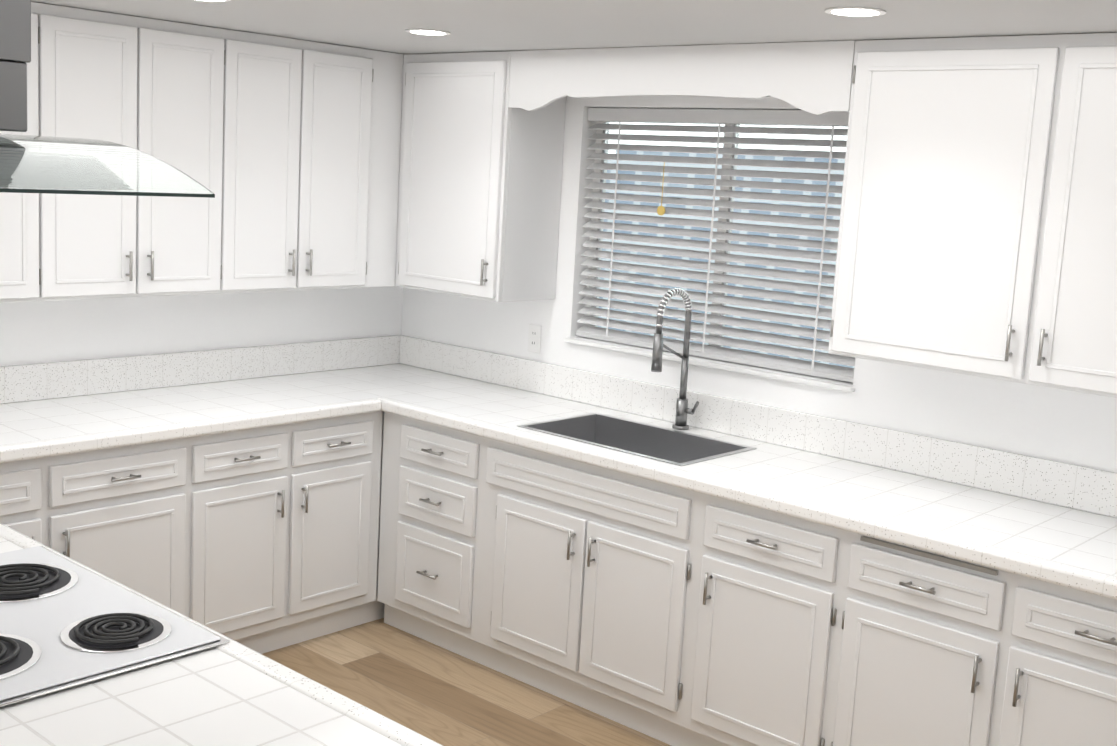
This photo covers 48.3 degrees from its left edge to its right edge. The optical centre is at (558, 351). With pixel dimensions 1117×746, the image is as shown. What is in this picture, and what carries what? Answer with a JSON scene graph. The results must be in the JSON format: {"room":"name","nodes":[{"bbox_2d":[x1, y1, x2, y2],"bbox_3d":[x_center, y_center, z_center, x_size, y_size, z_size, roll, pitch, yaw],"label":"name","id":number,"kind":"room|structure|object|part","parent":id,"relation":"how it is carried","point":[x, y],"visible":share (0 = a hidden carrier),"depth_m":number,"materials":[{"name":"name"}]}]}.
{"room":"kitchen","nodes":[
{"label":"kitchen","id":0,"kind":"room"},
{"bbox_2d":[0,286,402,365],"bbox_3d":[-3.425,-0.065,2.715,0.150,2.620,8.000,10,11,41],"label":"wall","id":1,"kind":"structure","parent":0,"point":[33,332],"depth_m":4.84,"materials":[{"name":"white paint"}]},
{"bbox_2d":[0,2,47,302],"bbox_3d":[-1.891,-0.640,3.951,0.350,0.944,0.340,10,11,41],"label":"upper cabinet","id":2,"kind":"object","parent":1,"relation":"attached to","point":[23,216],"depth_m":3.95,"materials":[{"name":"white paint"}]},
{"bbox_2d":[48,4,147,300],"bbox_3d":[-1.664,-0.664,4.203,0.350,0.944,0.340,10,11,41],"label":"upper cabinet","id":3,"kind":"object","parent":1,"relation":"attached to","point":[98,60],"depth_m":4.10,"materials":[{"name":"white paint"}]},
{"bbox_2d":[144,18,231,296],"bbox_3d":[-1.439,-0.687,4.454,0.350,0.944,0.335,10,11,41],"label":"upper cabinet","id":4,"kind":"object","parent":1,"relation":"attached to","point":[188,76],"depth_m":4.36,"materials":[{"name":"white paint"}]},
{"bbox_2d":[228,30,311,292],"bbox_3d":[-1.216,-0.711,4.702,0.350,0.944,0.335,10,11,41],"label":"upper cabinet","id":5,"kind":"object","parent":1,"relation":"attached to","point":[285,151],"depth_m":4.61,"materials":[{"name":"white paint"}]},
{"bbox_2d":[304,41,402,289],"bbox_3d":[-0.935,-0.740,5.015,0.350,0.944,0.508,10,11,41],"label":"upper cabinet","id":6,"kind":"object","parent":1,"relation":"attached to","point":[355,94],"depth_m":4.90,"materials":[{"name":"white paint"}]},
{"bbox_2d":[0,523,442,745],"bbox_3d":[-1.322,0.529,2.337,2.248,0.062,0.960,10,11,41],"label":"countertop","id":7,"kind":"structure","parent":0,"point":[228,694],"depth_m":2.03,"materials":[{"name":"white tile"}]},
{"bbox_2d":[0,546,229,706],"bbox_3d":[-1.075,0.498,2.338,0.740,0.025,0.575,10,11,41],"label":"electric cooktop","id":8,"kind":"object","parent":7,"relation":"in","point":[65,623],"visible":1,"depth_m":2.31,"materials":[{"name":"silver metal"}]},
{"bbox_2d":[262,618,670,745],"bbox_3d":[-0.995,1.698,0.800,6.750,0.050,8.150,10,11,41],"label":"floor","id":9,"kind":"structure","parent":0,"point":[437,693],"depth_m":4.34,"materials":[{"name":"brown wood"}]},
{"bbox_2d":[0,437,195,620],"bbox_3d":[-1.840,0.711,4.071,0.636,0.874,1.033,10,11,41],"label":"base cabinet","id":10,"kind":"object","parent":9,"relation":"on","point":[127,514],"depth_m":4.03,"materials":[{"name":"white paint"}]},
{"bbox_2d":[0,343,383,462],"bbox_3d":[-1.831,0.203,3.956,0.663,0.188,2.730,10,11,41],"label":"countertop","id":11,"kind":"structure","parent":10,"relation":"on","point":[77,406],"depth_m":4.54,"materials":[{"name":"white tile"}]},
{"bbox_2d":[196,411,379,653],"bbox_3d":[-1.231,0.647,4.750,0.636,0.874,0.795,10,11,41],"label":"base cabinet","id":12,"kind":"object","parent":9,"relation":"on","point":[262,540],"depth_m":4.55,"materials":[{"name":"white paint"}]},
{"bbox_2d":[372,411,384,620],"bbox_3d":[-0.740,0.595,5.296,0.636,0.874,0.678,10,11,41],"label":"base cabinet","id":13,"kind":"object","parent":9,"relation":"on","point":[377,607],"depth_m":4.91,"materials":[{"name":"white paint"}]},
{"bbox_2d":[377,412,580,658],"bbox_3d":[-0.287,0.674,4.925,0.578,0.874,0.636,10,11,41],"label":"base cabinet","id":14,"kind":"object","parent":9,"relation":"on","point":[431,473],"depth_m":4.67,"materials":[{"name":"white paint"}]},
{"bbox_2d":[469,462,688,745],"bbox_3d":[0.256,0.861,4.452,0.900,0.700,0.640,10,11,41],"label":"base cabinet","id":15,"kind":"object","parent":9,"relation":"on","point":[670,615],"depth_m":4.18,"materials":[{"name":"white paint"}]},
{"bbox_2d":[673,489,844,745],"bbox_3d":[0.794,0.872,3.972,0.532,0.874,0.636,10,11,41],"label":"base cabinet","id":16,"kind":"object","parent":9,"relation":"on","point":[763,587],"depth_m":3.72,"materials":[{"name":"white paint"}]},
{"bbox_2d":[829,530,1116,745],"bbox_3d":[1.387,0.981,3.449,1.064,0.874,0.636,10,11,41],"label":"base cabinet","id":17,"kind":"object","parent":9,"relation":"on","point":[933,649],"depth_m":3.29,"materials":[{"name":"white paint"}]},
{"bbox_2d":[304,335,1116,599],"bbox_3d":[0.429,0.283,4.223,3.695,0.174,0.668,10,11,41],"label":"countertop","id":18,"kind":"structure","parent":17,"relation":"on","point":[1038,519],"depth_m":3.97,"materials":[{"name":"white tile"}]},
{"bbox_2d":[518,413,756,465],"bbox_3d":[0.261,0.385,4.358,0.724,0.179,0.434,10,11,41],"label":"sink basin","id":19,"kind":"object","parent":18,"relation":"in","point":[674,447],"visible":0.31,"depth_m":4.53,"materials":[{"name":"silver metal"}]},
{"bbox_2d":[651,288,698,429],"bbox_3d":[0.426,0.033,4.434,0.110,0.518,0.219,10,11,41],"label":"gooseneck faucet","id":20,"kind":"object","parent":18,"relation":"on","point":[683,410],"visible":1,"depth_m":4.48,"materials":[{"name":"silver metal"}]},
{"bbox_2d":[31,0,1116,53],"bbox_3d":[-0.115,-1.016,2.663,4.580,0.360,3.530,10,11,41],"label":"ceiling","id":21,"kind":"structure","parent":0,"point":[484,25],"depth_m":3.61,"materials":[{"name":"grey paint"}]},
{"bbox_2d":[0,0,214,197],"bbox_3d":[-1.132,-0.560,2.199,0.920,0.518,0.620,10,11,41],"label":"range hood","id":22,"kind":"object","parent":21,"relation":"hanging from","point":[15,36],"depth_m":2.14,"materials":[{"name":"clear glass"}]},
{"bbox_3d":[-1.144,-0.354,2.229,0.920,0.091,0.620,10,11,41],"label":"glass island range hood","id":23,"kind":"part","parent":22,"relation":"part of","materials":[{"name":"clear glass"}]},
{"bbox_2d":[200,0,230,1],"bbox_3d":[-1.010,-1.008,3.542,0.150,0.005,0.150,10,11,41],"label":"recessed light","id":24,"kind":"object","parent":21,"relation":"in","point":[216,0],"visible":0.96,"depth_m":3.59,"materials":[{"name":"white"}]},
{"bbox_2d":[405,29,449,34],"bbox_3d":[-0.434,-1.062,4.139,0.150,0.005,0.150,10,11,41],"label":"recessed light","id":25,"kind":"object","parent":21,"relation":"in","point":[427,31],"visible":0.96,"depth_m":4.11,"materials":[{"name":"white"}]},
{"bbox_2d":[508,40,854,114],"bbox_3d":[0.352,-0.917,4.199,1.426,0.219,0.018,10,11,41],"label":"window valance","id":26,"kind":"object","parent":21,"relation":"attached to","point":[814,77],"visible":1,"depth_m":4.10,"materials":[{"name":"white paint"}]},
{"bbox_2d":[825,7,885,16],"bbox_3d":[0.740,-0.847,3.104,0.150,0.005,0.150,10,11,41],"label":"recessed light","id":27,"kind":"object","parent":21,"relation":"in","point":[855,11],"visible":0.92,"depth_m":3.08,"materials":[{"name":"white"}]},
{"bbox_2d":[401,95,1116,472],"bbox_3d":[1.046,-0.028,4.187,4.880,2.620,0.140,10,11,41],"label":"wall","id":28,"kind":"structure","parent":0,"point":[1071,427],"depth_m":4.39,"materials":[{"name":"white paint"}]},
{"bbox_2d":[395,51,565,301],"bbox_3d":[-0.458,-0.729,5.119,0.928,0.944,0.379,10,11,41],"label":"upper cabinet","id":29,"kind":"object","parent":28,"relation":"attached to","point":[480,181],"visible":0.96,"depth_m":4.86,"materials":[{"name":"white paint"}]},
{"bbox_2d":[527,324,541,352],"bbox_3d":[-0.099,-0.054,5.110,0.070,0.114,0.008,10,11,41],"label":"electrical outlet","id":30,"kind":"object","parent":28,"relation":"attached to","point":[534,338],"visible":1,"depth_m":5.11,"materials":[{"name":"white plastic"}]},
{"bbox_2d":[565,122,854,391],"bbox_3d":[0.574,-0.415,4.547,1.280,0.930,0.150,10,11,41],"label":"window","id":31,"kind":"structure","parent":28,"relation":"in","point":[785,377],"depth_m":4.57,"materials":[{"name":"white"}]},
{"bbox_2d":[576,108,854,382],"bbox_3d":[0.570,-0.425,4.541,1.248,0.901,0.063,10,11,41],"label":"window blinds","id":32,"kind":"object","parent":31,"relation":"attached to","point":[758,117],"visible":0.75,"depth_m":4.52,"materials":[{"name":"white plastic"}]},
{"bbox_2d":[828,33,1116,397],"bbox_3d":[1.411,-0.386,3.473,1.240,0.944,0.379,10,11,41],"label":"upper cabinet","id":33,"kind":"object","parent":28,"relation":"attached to","point":[977,235],"visible":1,"depth_m":3.46,"materials":[{"name":"white paint"}]}
]}

